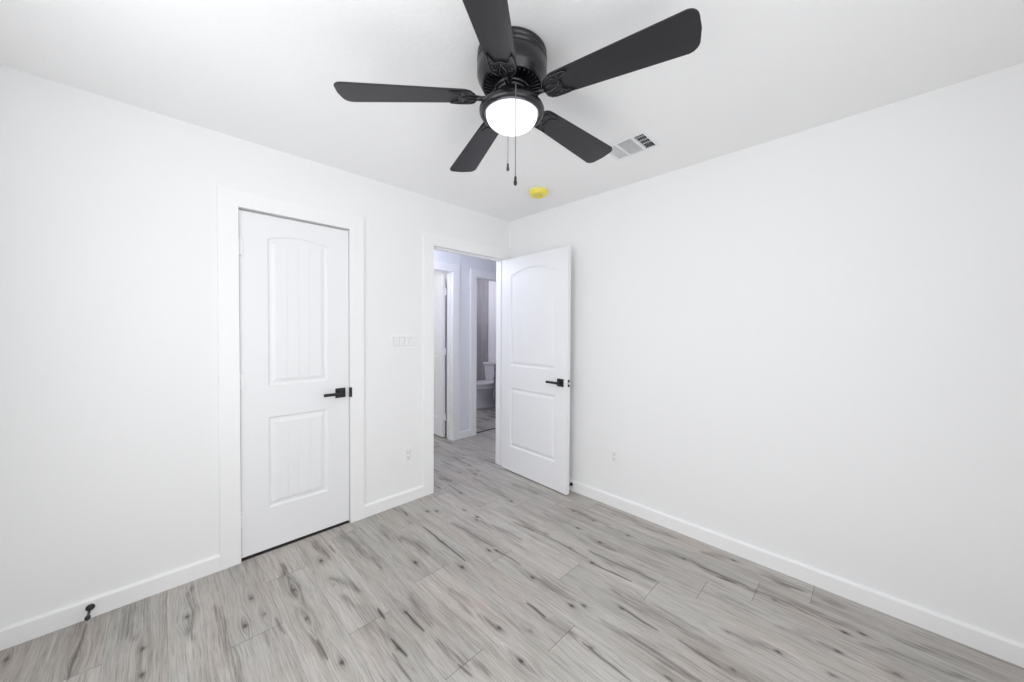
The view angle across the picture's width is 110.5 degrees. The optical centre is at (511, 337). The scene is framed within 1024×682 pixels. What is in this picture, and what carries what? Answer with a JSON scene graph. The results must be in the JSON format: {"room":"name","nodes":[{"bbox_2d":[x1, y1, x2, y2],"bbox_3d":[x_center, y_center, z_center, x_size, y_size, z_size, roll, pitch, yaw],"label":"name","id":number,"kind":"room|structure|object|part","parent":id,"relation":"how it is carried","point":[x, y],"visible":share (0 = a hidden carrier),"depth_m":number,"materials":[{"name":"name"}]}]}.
{"room":"empty bedroom","nodes":[
{"label":"empty bedroom","id":0,"kind":"room"},
{"bbox_2d":[0,65,508,627],"bbox_3d":[-1.143,0.076,2.550,3.240,2.440,0.120,-1,1,-45],"label":"wall","id":1,"kind":"structure","parent":0,"point":[109,402],"depth_m":1.74,"materials":[{"name":"white paint"}]},
{"bbox_2d":[0,554,219,650],"bbox_3d":[-1.901,1.262,1.729,0.746,0.089,0.018,-1,1,-45],"label":"baseboard","id":2,"kind":"structure","parent":1,"relation":"attached to","point":[23,631],"depth_m":1.68,"materials":[{"name":"white paint"}]},
{"bbox_2d":[84,604,94,620],"bbox_3d":[-1.930,1.256,1.619,0.030,0.030,0.097,-1,1,-45],"label":"door stop","id":3,"kind":"object","parent":2,"relation":"attached to","point":[89,607],"visible":1,"depth_m":1.64,"materials":[{"name":"black metal"}]},
{"bbox_2d":[217,185,363,570],"bbox_3d":[-1.387,0.228,2.296,0.802,2.142,0.141,-1,1,-45],"label":"door frame","id":4,"kind":"structure","parent":1,"relation":"attached to","point":[230,201],"depth_m":2.03,"materials":[{"name":"white paint"}]},
{"bbox_3d":[-1.126,0.379,2.477,0.012,0.067,0.025,-1,1,-45],"label":"strike plate","id":5,"kind":"part","parent":4,"relation":"part of","materials":[{"name":"black metal"}]},
{"bbox_2d":[239,210,348,557],"bbox_3d":[-1.351,0.275,2.253,0.617,2.018,0.090,-1,1,-45],"label":"door","id":6,"kind":"structure","parent":1,"relation":"in","point":[294,294],"depth_m":2.24,"materials":[{"name":"white paint"}]},
{"bbox_3d":[-1.195,0.379,2.380,0.131,0.026,0.046,-1,1,-45],"label":"lever","id":7,"kind":"part","parent":6,"relation":"part of","materials":[{"name":"black metal"}]},
{"bbox_3d":[-1.177,0.379,2.436,0.065,0.065,0.009,-1,1,-45],"label":"handle","id":8,"kind":"part","parent":6,"relation":"part of","materials":[{"name":"black metal"}]},
{"bbox_2d":[364,485,423,517],"bbox_3d":[-0.895,1.250,2.724,0.480,0.089,0.018,-1,1,-45],"label":"baseboard","id":9,"kind":"structure","parent":1,"relation":"attached to","point":[378,506],"depth_m":2.70,"materials":[{"name":"white paint"}]},
{"bbox_2d":[391,334,415,348],"bbox_3d":[-0.842,0.031,2.753,0.201,0.111,0.012,-1,1,-45],"label":"light switch","id":10,"kind":"object","parent":1,"relation":"attached to","point":[398,341],"visible":1,"depth_m":2.75,"materials":[{"name":"white plastic"}]},
{"bbox_2d":[404,447,412,463],"bbox_3d":[-0.817,0.928,2.801,0.076,0.120,0.008,-1,1,-45],"label":"electrical outlet","id":11,"kind":"object","parent":1,"relation":"attached to","point":[408,452],"visible":1,"depth_m":2.80,"materials":[{"name":"white plastic"}]},
{"bbox_2d":[406,451,409,459],"bbox_3d":[-0.817,0.928,2.801,0.033,0.066,0.006,-1,1,-45],"label":"receptacle","id":12,"kind":"object","parent":11,"relation":"attached to","point":[407,452],"depth_m":2.80,"materials":[{"name":"white plastic"}]},
{"bbox_2d":[422,231,509,495],"bbox_3d":[-0.416,0.214,3.258,0.970,2.147,0.139,-1,1,-45],"label":"door frame","id":13,"kind":"structure","parent":1,"relation":"attached to","point":[431,241],"depth_m":2.93,"materials":[{"name":"white paint"}]},
{"bbox_2d":[501,246,570,494],"bbox_3d":[0.188,0.267,3.200,0.145,2.030,0.835,-1,1,-43],"label":"door","id":14,"kind":"structure","parent":1,"relation":"in","point":[536,287],"depth_m":3.13,"materials":[{"name":"white paint"}]},
{"bbox_3d":[0.344,0.373,2.958,0.046,0.026,0.131,-1,1,-43],"label":"lever","id":15,"kind":"part","parent":14,"relation":"part of","materials":[{"name":"black metal"}]},
{"bbox_3d":[0.400,0.373,2.938,0.009,0.065,0.065,-1,1,-43],"label":"handle","id":16,"kind":"part","parent":14,"relation":"part of","materials":[{"name":"black metal"}]},
{"bbox_2d":[434,250,495,431],"bbox_3d":[-0.992,0.049,4.175,4.700,2.440,0.120,-1,1,-45],"label":"wall","id":17,"kind":"structure","parent":0,"point":[466,263],"depth_m":4.48,"materials":[{"name":"white paint"}]},
{"bbox_2d":[434,274,445,436],"bbox_3d":[-1.138,0.222,4.698,0.090,2.040,0.818,-1,1,-45],"label":"door","id":18,"kind":"structure","parent":17,"relation":"in","point":[439,280],"depth_m":4.49,"materials":[{"name":"white paint"}]},
{"bbox_2d":[434,261,459,440],"bbox_3d":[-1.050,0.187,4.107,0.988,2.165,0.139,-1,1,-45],"label":"door frame","id":19,"kind":"structure","parent":17,"relation":"attached to","point":[452,270],"depth_m":4.37,"materials":[{"name":"white paint"}]},
{"bbox_2d":[459,429,470,438],"bbox_3d":[-0.600,1.221,4.493,0.177,0.089,0.018,-1,1,-45],"label":"baseboard","id":20,"kind":"structure","parent":17,"relation":"attached to","point":[466,433],"depth_m":4.49,"materials":[{"name":"white paint"}]},
{"bbox_2d":[470,269,495,435],"bbox_3d":[-0.244,0.190,4.906,0.928,2.140,0.139,-1,1,-45],"label":"door frame","id":21,"kind":"structure","parent":17,"relation":"attached to","point":[475,274],"depth_m":4.56,"materials":[{"name":"white paint"}]},
{"bbox_2d":[477,279,488,380],"bbox_3d":[-1.298,0.005,6.545,1.800,2.440,0.780,-1,1,-45],"label":"tiled wall","id":22,"kind":"structure","parent":0,"point":[482,285],"depth_m":6.94,"materials":[{"name":"grey tile"}]},
{"bbox_2d":[488,281,495,398],"bbox_3d":[0.090,0.016,6.350,0.100,2.440,1.450,-1,1,-45],"label":"wall","id":23,"kind":"structure","parent":0,"point":[492,285],"depth_m":6.75,"materials":[{"name":"white paint"}]},
{"bbox_2d":[0,0,1023,221],"bbox_3d":[0.046,-1.167,1.333,3.240,0.100,3.240,-1,1,-45],"label":"ceiling","id":24,"kind":"structure","parent":0,"point":[265,73],"depth_m":1.48,"materials":[{"name":"white paint"}]},
{"bbox_2d":[334,0,701,185],"bbox_3d":[0.038,-0.835,1.446,1.264,0.567,1.326,-1,1,-45],"label":"ceiling fan","id":25,"kind":"object","parent":24,"relation":"hanging from","point":[512,74],"visible":1,"depth_m":1.30,"materials":[{"name":"black metal"}]},
{"bbox_3d":[-0.405,-0.937,1.367,0.514,0.006,0.151,-2,11,-5],"label":"blade","id":26,"kind":"part","parent":25,"relation":"part of","materials":[{"name":"grey wood"}]},
{"bbox_3d":[-0.176,-0.942,1.773,0.151,0.006,0.514,-11,3,-25],"label":"blade","id":27,"kind":"part","parent":25,"relation":"part of","materials":[{"name":"grey wood"}]},
{"bbox_3d":[-0.071,-0.934,1.006,0.151,0.006,0.514,10,4,10],"label":"blade","id":28,"kind":"part","parent":25,"relation":"part of","materials":[{"name":"black wood"}]},
{"bbox_3d":[-0.001,-0.855,1.408,0.203,0.070,0.203,-1,1,-45],"label":"lamp shade","id":29,"kind":"part","parent":25,"relation":"part of","materials":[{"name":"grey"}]},
{"bbox_3d":[0.013,-0.750,1.284,0.003,0.333,0.012,0,1,-6],"label":"pull chain","id":30,"kind":"part","parent":25,"relation":"part of","materials":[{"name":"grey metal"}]},
{"bbox_3d":[0.292,-0.947,1.689,0.514,0.006,0.151,-1,-9,-44],"label":"blade","id":31,"kind":"part","parent":25,"relation":"part of","materials":[{"name":"grey wood"}]},
{"bbox_3d":[0.355,-0.943,1.208,0.514,0.006,0.151,-1,-9,29],"label":"blade","id":32,"kind":"part","parent":25,"relation":"part of","materials":[{"name":"grey wood"}]},
{"bbox_2d":[529,187,547,198],"bbox_3d":[0.206,-1.119,2.751,0.149,0.043,0.149,-1,1,-45],"label":"smoke detector","id":33,"kind":"object","parent":24,"relation":"attached to","point":[535,192],"visible":1,"depth_m":2.71,"materials":[{"name":"yellow plastic"}]},
{"bbox_2d":[609,130,659,160],"bbox_3d":[0.696,-1.170,2.088,0.206,0.102,0.270,-1,1,-45],"label":"ceiling vent","id":34,"kind":"object","parent":24,"relation":"in","point":[642,141],"visible":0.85,"depth_m":2.09,"materials":[{"name":"white metal"}]},
{"bbox_3d":[0.636,-1.132,2.150,0.171,0.016,0.060,-1,1,-45],"label":"louver panel","id":35,"kind":"part","parent":34,"relation":"part of","materials":[{"name":"white metal"}]},
{"bbox_3d":[0.697,-1.128,2.090,0.159,0.012,0.084,-1,1,-45],"label":"louver panel","id":36,"kind":"part","parent":34,"relation":"part of","materials":[{"name":"white metal"}]},
{"bbox_3d":[0.756,-1.129,2.028,0.171,0.016,0.062,-1,1,-45],"label":"louver panel","id":37,"kind":"part","parent":34,"relation":"part of","materials":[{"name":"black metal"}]},
{"bbox_2d":[0,406,1023,681],"bbox_3d":[-0.529,1.309,3.438,5.100,0.050,6.720,-1,1,-45],"label":"floor","id":38,"kind":"structure","parent":0,"point":[497,573],"depth_m":1.69,"materials":[{"name":"grey laminate"}]},
{"bbox_2d":[476,361,495,408],"bbox_3d":[-0.472,0.846,6.340,0.706,0.775,0.474,-1,1,-45],"label":"toilet","id":39,"kind":"object","parent":38,"relation":"on","point":[484,388],"visible":0.54,"depth_m":6.24,"materials":[{"name":"white ceramic"}]},
{"bbox_3d":[-0.548,0.797,6.264,0.492,0.027,0.380,-1,1,-45],"label":"seat lid","id":40,"kind":"part","parent":39,"relation":"part of","materials":[{"name":"white ceramic"}]},
{"bbox_3d":[-0.296,0.664,6.510,0.202,0.335,0.447,-1,1,-45],"label":"tank","id":41,"kind":"part","parent":39,"relation":"part of","materials":[{"name":"white ceramic"}]},
{"bbox_2d":[493,362,495,404],"bbox_3d":[0.085,0.831,5.951,0.468,0.825,0.773,-1,1,-45],"label":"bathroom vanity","id":42,"kind":"object","parent":38,"relation":"on","point":[494,363],"visible":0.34,"depth_m":6.04,"materials":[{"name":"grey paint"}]},
{"bbox_3d":[-0.181,0.882,5.940,0.022,0.480,0.350,-1,1,-45],"label":"door","id":43,"kind":"part","parent":42,"relation":"part of","materials":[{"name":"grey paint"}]},
{"bbox_2d":[509,63,1023,643],"bbox_3d":[1.148,0.090,2.453,0.120,2.440,3.240,-1,1,-45],"label":"wall","id":44,"kind":"structure","parent":0,"point":[806,347],"depth_m":1.84,"materials":[{"name":"white paint"}]},
{"bbox_2d":[610,448,618,465],"bbox_3d":[0.788,0.918,2.736,0.008,0.120,0.076,-1,1,-45],"label":"electrical outlet","id":45,"kind":"object","parent":44,"relation":"attached to","point":[614,454],"visible":1,"depth_m":2.73,"materials":[{"name":"white plastic"}]},
{"bbox_2d":[612,452,615,461],"bbox_3d":[0.788,0.918,2.736,0.006,0.066,0.033,-1,1,-45],"label":"receptacle","id":46,"kind":"object","parent":45,"relation":"attached to","point":[613,453],"depth_m":2.74,"materials":[{"name":"white plastic"}]},
{"bbox_2d":[569,479,1023,667],"bbox_3d":[1.058,1.265,2.460,0.018,0.089,3.100,-1,1,-45],"label":"baseboard","id":47,"kind":"structure","parent":44,"relation":"attached to","point":[993,644],"depth_m":1.83,"materials":[{"name":"white paint"}]}
]}

